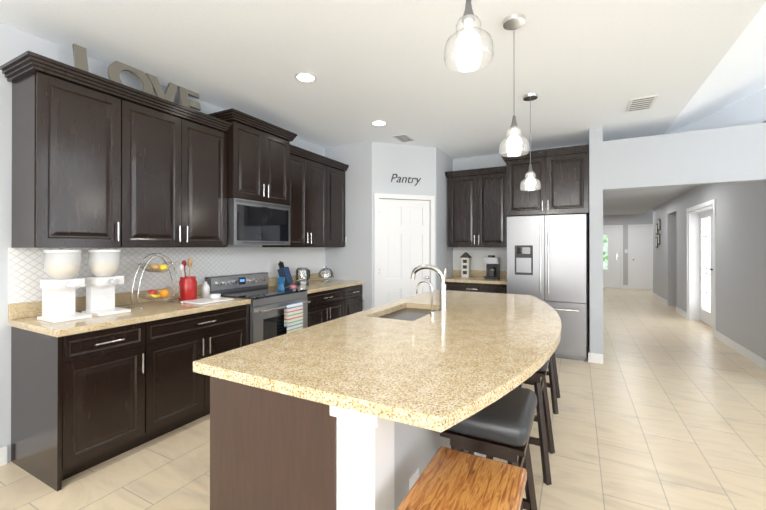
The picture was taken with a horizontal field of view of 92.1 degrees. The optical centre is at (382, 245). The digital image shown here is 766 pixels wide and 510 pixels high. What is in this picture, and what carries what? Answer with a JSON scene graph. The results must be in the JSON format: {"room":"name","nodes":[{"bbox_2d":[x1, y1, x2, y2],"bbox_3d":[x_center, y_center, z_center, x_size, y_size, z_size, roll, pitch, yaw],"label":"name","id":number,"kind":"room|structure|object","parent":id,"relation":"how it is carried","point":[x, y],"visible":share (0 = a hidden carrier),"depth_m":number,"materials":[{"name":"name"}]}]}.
{"room":"kitchen","nodes":[
{"label":"kitchen","id":0,"kind":"room"},
{"bbox_2d":[0,23,324,461],"bbox_3d":[-2.368,-0.012,2.597,0.150,2.800,9.470,0,0,28],"label":"wall","id":1,"kind":"structure","parent":0,"point":[14,42],"depth_m":2.37,"materials":[{"name":"white paint"}]},
{"bbox_2d":[8,63,131,247],"bbox_3d":[-2.117,-0.530,2.532,0.351,1.084,0.526,0,0,28],"label":"upper cabinet","id":2,"kind":"object","parent":1,"relation":"attached to","point":[99,161],"depth_m":2.37,"materials":[{"name":"brown wood"}]},
{"bbox_2d":[72,44,88,71],"bbox_3d":[-2.098,-1.286,2.656,0.088,0.308,0.198,0,0,28],"label":"letter","id":3,"kind":"object","parent":2,"relation":"on","point":[80,57],"visible":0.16,"depth_m":2.59,"materials":[{"name":"brown wood"}]},
{"bbox_2d":[107,61,152,94],"bbox_3d":[-1.972,-1.285,2.896,0.089,0.312,0.323,0,0,28],"label":"letter","id":4,"kind":"object","parent":2,"relation":"on","point":[115,69],"visible":0.5,"depth_m":2.88,"materials":[{"name":"brown wood"}]},
{"bbox_2d":[8,247,324,303],"bbox_3d":[-1.618,0.272,3.853,0.005,0.511,3.363,0,0,28],"label":"tile backsplash","id":5,"kind":"structure","parent":1,"relation":"attached to","point":[26,272],"depth_m":3.24,"materials":[{"name":"white tile"}]},
{"bbox_2d":[178,267,184,278],"bbox_3d":[-1.853,0.248,3.393,0.006,0.115,0.070,0,0,28],"label":"outlet","id":6,"kind":"object","parent":5,"relation":"attached to","point":[179,272],"depth_m":3.38,"materials":[{"name":"white plastic"}]},
{"bbox_2d":[269,262,272,271],"bbox_3d":[-1.331,0.251,4.384,0.006,0.115,0.070,0,0,28],"label":"outlet","id":7,"kind":"object","parent":5,"relation":"attached to","point":[270,269],"depth_m":4.38,"materials":[{"name":"white plastic"}]},
{"bbox_2d":[132,95,228,247],"bbox_3d":[-1.823,-0.528,3.090,0.351,1.084,0.959,0,0,28],"label":"upper cabinet","id":8,"kind":"object","parent":1,"relation":"attached to","point":[179,162],"depth_m":2.99,"materials":[{"name":"brown wood"}]},
{"bbox_2d":[145,73,177,101],"bbox_3d":[-1.851,-1.284,3.125,0.088,0.308,0.293,0,0,28],"label":"letter","id":9,"kind":"object","parent":8,"relation":"on","point":[169,93],"visible":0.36,"depth_m":3.10,"materials":[{"name":"brown wood"}]},
{"bbox_2d":[178,86,200,110],"bbox_3d":[-1.740,-1.284,3.338,0.088,0.308,0.194,0,0,28],"label":"letter","id":10,"kind":"object","parent":8,"relation":"on","point":[184,93],"visible":0.56,"depth_m":3.31,"materials":[{"name":"brown wood"}]},
{"bbox_2d":[207,108,296,204],"bbox_3d":[-1.365,-0.841,3.823,0.478,0.795,0.874,0,0,28],"label":"upper cabinet","id":11,"kind":"object","parent":1,"relation":"attached to","point":[258,159],"visible":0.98,"depth_m":3.65,"materials":[{"name":"brown wood"}]},
{"bbox_2d":[227,198,289,244],"bbox_3d":[-1.384,-0.225,3.831,0.436,0.432,0.754,0,0,28],"label":"over-the-range microwave","id":12,"kind":"object","parent":11,"relation":"attached to","point":[250,222],"visible":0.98,"depth_m":3.64,"materials":[{"name":"silver metal"}]},
{"bbox_2d":[262,144,348,246],"bbox_3d":[-0.937,-0.554,4.712,0.408,1.145,1.209,0,0,28],"label":"upper cabinet","id":13,"kind":"object","parent":1,"relation":"attached to","point":[317,200],"visible":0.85,"depth_m":4.58,"materials":[{"name":"brown wood"}]},
{"bbox_2d":[325,142,371,310],"bbox_3d":[-0.466,-0.005,5.218,0.775,2.800,0.120,0,0,28],"label":"wall","id":14,"kind":"structure","parent":0,"point":[351,260],"depth_m":5.10,"materials":[{"name":"white paint"}]},
{"bbox_2d":[0,288,765,509],"bbox_3d":[3.950,1.444,4.935,9.150,0.100,19.500,0,0,28],"label":"floor","id":15,"kind":"structure","parent":0,"point":[662,407],"depth_m":2.59,"materials":[{"name":"tile"}]},
{"bbox_2d":[11,320,158,490],"bbox_3d":[-1.990,0.950,2.467,0.631,0.874,0.536,0,0,28],"label":"base cabinet","id":16,"kind":"object","parent":15,"relation":"on","point":[81,402],"depth_m":2.26,"materials":[{"name":"brown wood"}]},
{"bbox_2d":[8,285,250,336],"bbox_3d":[-1.788,0.444,2.826,0.655,0.140,1.388,0,0,28],"label":"countertop","id":17,"kind":"structure","parent":16,"relation":"on","point":[24,315],"depth_m":2.49,"materials":[{"name":"stone"}]},
{"bbox_2d":[37,250,130,322],"bbox_3d":[-2.011,0.249,2.505,0.234,0.445,0.440,0,0,28],"label":"dispenser","id":18,"kind":"object","parent":17,"relation":"on","point":[58,292],"visible":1,"depth_m":2.46,"materials":[{"name":"white plastic"}]},
{"bbox_2d":[127,253,183,308],"bbox_3d":[-1.800,0.266,2.936,0.200,0.414,0.340,0,0,28],"label":"fruit basket","id":19,"kind":"object","parent":17,"relation":"on","point":[151,294],"visible":1,"depth_m":2.91,"materials":[{"name":"silver metal"}]},
{"bbox_2d":[179,258,196,300],"bbox_3d":[-1.689,0.289,3.189,0.144,0.370,0.150,0,0,28],"label":"utensil crock","id":20,"kind":"object","parent":17,"relation":"on","point":[188,287],"visible":1,"depth_m":3.14,"materials":[{"name":"red ceramic"}]},
{"bbox_2d":[202,278,209,297],"bbox_3d":[-1.633,0.383,3.401,0.068,0.182,0.066,0,0,28],"label":"soap bottle","id":21,"kind":"object","parent":17,"relation":"on","point":[205,290],"visible":1,"depth_m":3.38,"materials":[{"name":"white plastic"}]},
{"bbox_2d":[181,297,233,304],"bbox_3d":[-1.500,0.468,3.161,0.260,0.012,0.320,0,0,28],"label":"cutting board","id":22,"kind":"object","parent":17,"relation":"on","point":[202,301],"visible":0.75,"depth_m":3.12,"materials":[{"name":"white plastic"}]},
{"bbox_2d":[210,294,220,298],"bbox_3d":[-1.471,0.443,3.237,0.090,0.035,0.088,0,0,28],"label":"dish","id":23,"kind":"object","parent":22,"relation":"on","point":[215,296],"visible":1,"depth_m":3.20,"materials":[{"name":"white ceramic"}]},
{"bbox_2d":[159,304,248,436],"bbox_3d":[-1.696,0.952,3.025,0.631,0.874,0.949,0,0,28],"label":"base cabinet","id":24,"kind":"object","parent":15,"relation":"on","point":[184,394],"depth_m":2.81,"materials":[{"name":"brown wood"}]},
{"bbox_2d":[205,272,309,344],"bbox_3d":[-1.238,0.846,3.752,0.706,1.089,0.752,0,0,28],"label":"range","id":25,"kind":"object","parent":15,"relation":"on","point":[267,306],"visible":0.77,"depth_m":3.60,"materials":[{"name":"silver metal"}]},
{"bbox_2d":[277,275,286,289],"bbox_3d":[-1.064,0.386,3.903,0.084,0.155,0.122,0,0,28],"label":"moka pot","id":26,"kind":"object","parent":25,"relation":"on","point":[281,280],"visible":1,"depth_m":3.86,"materials":[{"name":"blue metal"}]},
{"bbox_2d":[284,302,302,332],"bbox_3d":[-0.889,0.764,3.681,0.034,0.376,0.240,0,0,28],"label":"towel","id":27,"kind":"object","parent":25,"relation":"hanging from","point":[293,317],"visible":0.87,"depth_m":3.65,"materials":[{"name":"multicoloured fabric"}]},
{"bbox_2d":[307,285,363,326],"bbox_3d":[-0.823,0.957,4.647,0.666,0.874,1.209,0,0,28],"label":"base cabinet","id":28,"kind":"object","parent":15,"relation":"on","point":[327,305],"visible":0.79,"depth_m":4.46,"materials":[{"name":"brown wood"}]},
{"bbox_2d":[268,272,363,293],"bbox_3d":[-0.828,0.450,4.651,0.655,0.140,1.209,0,0,28],"label":"countertop","id":29,"kind":"structure","parent":28,"relation":"on","point":[316,284],"depth_m":4.61,"materials":[{"name":"stone"}]},
{"bbox_2d":[277,261,292,286],"bbox_3d":[-1.149,0.329,4.356,0.192,0.297,0.100,0,0,28],"label":"knife block","id":30,"kind":"object","parent":29,"relation":"on","point":[282,270],"visible":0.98,"depth_m":4.33,"materials":[{"name":"blue"}]},
{"bbox_2d":[295,267,309,285],"bbox_3d":[-0.974,0.373,4.546,0.170,0.210,0.230,0,0,28],"label":"electric kettle","id":31,"kind":"object","parent":29,"relation":"on","point":[302,282],"visible":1,"depth_m":4.49,"materials":[{"name":"silver metal"}]},
{"bbox_2d":[318,266,333,281],"bbox_3d":[-0.757,0.374,4.895,0.220,0.210,0.220,0,0,28],"label":"cake dome","id":32,"kind":"object","parent":29,"relation":"on","point":[327,276],"visible":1,"depth_m":4.93,"materials":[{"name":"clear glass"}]},
{"bbox_2d":[193,306,484,509],"bbox_3d":[0.262,0.945,2.482,0.811,0.884,2.740,0,0,28],"label":"kitchen island","id":33,"kind":"object","parent":15,"relation":"on","point":[361,410],"depth_m":1.26,"materials":[{"name":"brown wood"}]},
{"bbox_2d":[193,290,560,433],"bbox_3d":[0.458,0.483,2.405,1.270,0.040,2.796,0,0,28],"label":"island countertop","id":34,"kind":"structure","parent":33,"relation":"on","point":[434,373],"depth_m":1.51,"materials":[{"name":"beige stone"}]},
{"bbox_2d":[373,310,424,321],"bbox_3d":[0.106,0.598,2.486,0.346,0.215,0.315,0,0,28],"label":"sink","id":35,"kind":"object","parent":34,"relation":"in","point":[386,315],"depth_m":2.63,"materials":[{"name":"grey metal"}]},
{"bbox_2d":[389,306,438,313],"bbox_3d":[0.264,0.599,2.787,0.346,0.215,0.335,0,0,28],"label":"sink","id":36,"kind":"object","parent":34,"relation":"in","point":[400,309],"depth_m":2.87,"materials":[{"name":"silver metal"}]},
{"bbox_2d":[416,281,434,316],"bbox_3d":[0.278,0.346,2.441,0.129,0.230,0.028,0,0,28],"label":"filter faucet","id":37,"kind":"object","parent":34,"relation":"on","point":[432,313],"visible":1,"depth_m":2.42,"materials":[{"name":"silver metal"}]},
{"bbox_2d":[410,265,447,311],"bbox_3d":[0.330,0.299,2.674,0.282,0.326,0.064,0,0,28],"label":"faucet","id":38,"kind":"object","parent":34,"relation":"on","point":[442,305],"visible":1,"depth_m":2.61,"materials":[{"name":"silver metal"}]},
{"bbox_2d":[397,446,526,509],"bbox_3d":[0.219,1.054,1.046,0.354,0.662,0.524,0,0,28],"label":"stool","id":39,"kind":"object","parent":15,"relation":"on","point":[450,479],"visible":1,"depth_m":1.12,"materials":[{"name":"brown wood"}]},
{"bbox_2d":[445,282,506,293],"bbox_3d":[1.394,0.959,5.449,0.941,0.874,0.666,0,0,28],"label":"base cabinet","id":40,"kind":"object","parent":15,"relation":"on","point":[478,287],"visible":0.12,"depth_m":5.16,"materials":[{"name":"brown wood"}]},
{"bbox_2d":[445,270,506,284],"bbox_3d":[1.397,0.452,5.456,0.941,0.140,0.655,0,0,28],"label":"countertop","id":41,"kind":"structure","parent":40,"relation":"on","point":[477,276],"depth_m":5.44,"materials":[{"name":"stone"}]},
{"bbox_2d":[460,252,471,277],"bbox_3d":[1.268,0.291,5.649,0.160,0.380,0.130,0,0,28],"label":"birdhouse","id":42,"kind":"object","parent":41,"relation":"on","point":[465,257],"visible":1,"depth_m":5.60,"materials":[{"name":"white paint"}]},
{"bbox_2d":[484,255,499,278],"bbox_3d":[1.608,0.310,5.436,0.190,0.340,0.220,0,0,28],"label":"coffee maker","id":43,"kind":"object","parent":41,"relation":"on","point":[492,262],"visible":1,"depth_m":5.39,"materials":[{"name":"black plastic"}]},
{"bbox_2d":[440,387,536,509],"bbox_3d":[0.463,1.018,1.584,0.384,0.737,0.420,0,0,28],"label":"stool","id":44,"kind":"object","parent":15,"relation":"on","point":[501,428],"visible":0.6,"depth_m":1.43,"materials":[{"name":"black leather"}]},
{"bbox_2d":[486,358,554,484],"bbox_3d":[0.896,1.021,2.396,0.384,0.737,0.420,0,0,28],"label":"stool","id":45,"kind":"object","parent":15,"relation":"on","point":[544,441],"visible":0.27,"depth_m":2.20,"materials":[{"name":"brown wood"}]},
{"bbox_2d":[518,352,559,413],"bbox_3d":[1.366,1.023,3.301,0.384,0.737,0.420,0,0,28],"label":"stool","id":46,"kind":"object","parent":15,"relation":"on","point":[553,385],"visible":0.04,"depth_m":3.09,"materials":[{"name":"brown wood"}]},
{"bbox_2d":[507,214,585,360],"bbox_3d":[2.182,0.507,4.923,0.915,1.775,0.786,0,0,28],"label":"refrigerator","id":47,"kind":"object","parent":15,"relation":"on","point":[546,258],"visible":0.83,"depth_m":4.57,"materials":[{"name":"silver metal"}]},
{"bbox_2d":[0,0,765,158],"bbox_3d":[1.609,-2.487,0.499,9.150,2.137,9.450,0,0,28],"label":"ceiling","id":48,"kind":"structure","parent":0,"point":[580,68],"depth_m":2.81,"materials":[{"name":"white paint"}]},
{"bbox_2d":[294,72,316,82],"bbox_3d":[-0.647,-1.408,3.091,0.190,0.006,0.190,0,0,28],"label":"recessed light","id":49,"kind":"object","parent":48,"relation":"in","point":[305,77],"visible":1,"depth_m":3.08,"materials":[{"name":"white"}]},
{"bbox_2d":[371,120,386,125],"bbox_3d":[-0.046,-1.405,4.232,0.190,0.006,0.190,0,0,28],"label":"recessed light","id":50,"kind":"object","parent":48,"relation":"in","point":[378,123],"visible":1,"depth_m":4.23,"materials":[{"name":"white plastic"}]},
{"bbox_2d":[392,134,414,141],"bbox_3d":[0.270,-1.400,4.812,0.200,0.010,0.300,0,0,28],"label":"ceiling vent","id":51,"kind":"object","parent":48,"relation":"in","point":[403,138],"visible":1,"depth_m":4.80,"materials":[{"name":"white metal"}]},
{"bbox_2d":[444,0,493,71],"bbox_3d":[0.325,-1.058,1.403,0.184,0.714,0.184,0,0,28],"label":"pendant light","id":52,"kind":"object","parent":48,"relation":"hanging from","point":[469,40],"visible":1,"depth_m":1.39,"materials":[{"name":"clear glass"}]},
{"bbox_2d":[499,14,529,156],"bbox_3d":[0.822,-0.996,2.316,0.184,0.834,0.184,0,0,28],"label":"pendant light","id":53,"kind":"object","parent":48,"relation":"hanging from","point":[515,142],"visible":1,"depth_m":2.30,"materials":[{"name":"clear glass"}]},
{"bbox_2d":[520,93,540,189],"bbox_3d":[1.388,-0.970,3.476,0.184,0.880,0.184,0,0,28],"label":"pendant light","id":54,"kind":"object","parent":48,"relation":"hanging from","point":[530,182],"visible":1,"depth_m":3.46,"materials":[{"name":"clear glass"}]},
{"bbox_2d":[626,95,657,111],"bbox_3d":[2.554,-1.404,3.655,0.220,0.010,0.360,0,0,28],"label":"ceiling vent","id":55,"kind":"object","parent":48,"relation":"in","point":[641,103],"visible":0.98,"depth_m":3.64,"materials":[{"name":"white metal"}]},
{"bbox_2d":[372,142,435,307],"bbox_3d":[0.287,-0.005,5.183,0.955,2.800,0.120,0,0,-17],"label":"wall","id":56,"kind":"structure","parent":0,"point":[389,160],"depth_m":5.12,"materials":[{"name":"white paint"}]},
{"bbox_2d":[374,193,434,306],"bbox_3d":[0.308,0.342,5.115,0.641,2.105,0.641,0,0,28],"label":"door","id":57,"kind":"structure","parent":56,"relation":"attached to","point":[404,238],"depth_m":5.12,"materials":[{"name":"white wood"}]},
{"bbox_2d":[391,174,420,185],"bbox_3d":[0.322,-0.913,5.129,0.452,0.155,0.006,0,0,-17],"label":"wall sign","id":58,"kind":"object","parent":56,"relation":"attached to","point":[403,178],"visible":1,"depth_m":5.11,"materials":[{"name":"grey metal"}]},
{"bbox_2d":[436,148,452,289],"bbox_3d":[0.921,-0.004,5.700,0.120,2.800,0.915,0,0,28],"label":"wall","id":59,"kind":"structure","parent":0,"point":[444,251],"depth_m":5.51,"materials":[{"name":"white paint"}]},
{"bbox_2d":[453,144,587,346],"bbox_3d":[1.425,-0.003,5.884,3.500,2.800,0.120,0,0,28],"label":"wall","id":60,"kind":"structure","parent":0,"point":[485,161],"depth_m":5.69,"materials":[{"name":"white paint"}]},
{"bbox_2d":[445,166,507,246],"bbox_3d":[1.429,-0.551,5.581,0.938,1.145,0.408,0,0,28],"label":"upper cabinet","id":61,"kind":"object","parent":60,"relation":"attached to","point":[477,216],"visible":0.94,"depth_m":5.43,"materials":[{"name":"brown wood"}]},
{"bbox_2d":[453,247,506,270],"bbox_3d":[1.550,0.202,5.745,0.950,0.361,0.006,0,0,28],"label":"tile backsplash","id":62,"kind":"structure","parent":60,"relation":"attached to","point":[477,254],"depth_m":5.77,"materials":[{"name":"white tile"}]},
{"bbox_2d":[501,144,588,216],"bbox_3d":[2.196,-0.815,5.014,1.032,0.820,0.698,0,0,28],"label":"upper cabinet","id":63,"kind":"object","parent":60,"relation":"attached to","point":[562,174],"visible":0.96,"depth_m":4.72,"materials":[{"name":"brown wood"}]},
{"bbox_2d":[588,127,602,353],"bbox_3d":[4.751,0.005,8.597,0.140,2.800,9.480,0,0,28],"label":"wall","id":64,"kind":"structure","parent":0,"point":[595,272],"depth_m":4.41,"materials":[{"name":"grey paint"}]},
{"bbox_2d":[603,209,652,289],"bbox_3d":[9.040,0.014,11.764,6.500,2.800,0.120,0,0,28],"label":"wall","id":65,"kind":"structure","parent":0,"point":[625,221],"depth_m":12.21,"materials":[{"name":"grey paint"}]},
{"bbox_2d":[603,224,652,289],"bbox_3d":[7.940,0.360,12.227,2.020,2.110,0.078,0,0,28],"label":"door","id":66,"kind":"structure","parent":65,"relation":"attached to","point":[639,250],"depth_m":12.14,"materials":[{"name":"white wood"}]},
{"bbox_2d":[603,123,765,190],"bbox_3d":[3.346,-0.953,4.062,1.600,0.570,0.140,0,0,28],"label":"header beam","id":67,"kind":"structure","parent":0,"point":[733,154],"depth_m":4.00,"materials":[{"name":"grey paint"}]},
{"bbox_2d":[603,88,765,215],"bbox_3d":[7.279,-2.419,7.352,5.500,2.760,9.340,0,0,28],"label":"ceiling","id":68,"kind":"structure","parent":0,"point":[750,109],"depth_m":6.59,"materials":[{"name":"grey paint"}]},
{"bbox_2d":[653,120,765,359],"bbox_3d":[6.362,-0.001,6.675,1.300,2.800,7.580,0,0,28],"label":"wall","id":69,"kind":"structure","parent":0,"point":[741,264],"depth_m":5.09,"materials":[{"name":"grey paint"}]},
{"bbox_2d":[0,285,765,465],"bbox_3d":[3.691,1.337,4.279,8.998,0.110,18.098,0,0,28],"label":"baseboard","id":70,"kind":"structure","parent":69,"relation":"attached to","point":[759,361],"depth_m":4.52,"materials":[{"name":"white wood"}]},
{"bbox_2d":[657,233,659,244],"bbox_3d":[7.098,-0.173,9.498,0.022,0.280,0.220,0,0,28],"label":"framed picture","id":71,"kind":"object","parent":69,"relation":"attached to","point":[657,239],"depth_m":9.49,"materials":[{"name":"grey"}]},
{"bbox_2d":[657,219,660,230],"bbox_3d":[7.074,-0.543,9.455,0.022,0.280,0.220,0,0,28],"label":"framed picture","id":72,"kind":"object","parent":69,"relation":"attached to","point":[659,220],"depth_m":9.38,"materials":[{"name":"grey"}]},
{"bbox_2d":[676,211,676,306],"bbox_3d":[6.237,0.328,7.848,0.010,2.150,0.020,0,0,28],"label":"trim","id":73,"kind":"structure","parent":69,"relation":"attached to","point":[676,258],"depth_m":7.84,"materials":[{"name":"grey paint"}]},
{"bbox_2d":[686,199,715,336],"bbox_3d":[5.540,0.343,6.304,0.227,2.110,1.640,0,0,28],"label":"door","id":74,"kind":"structure","parent":69,"relation":"attached to","point":[701,302],"depth_m":6.77,"materials":[{"name":"white"}]}
]}

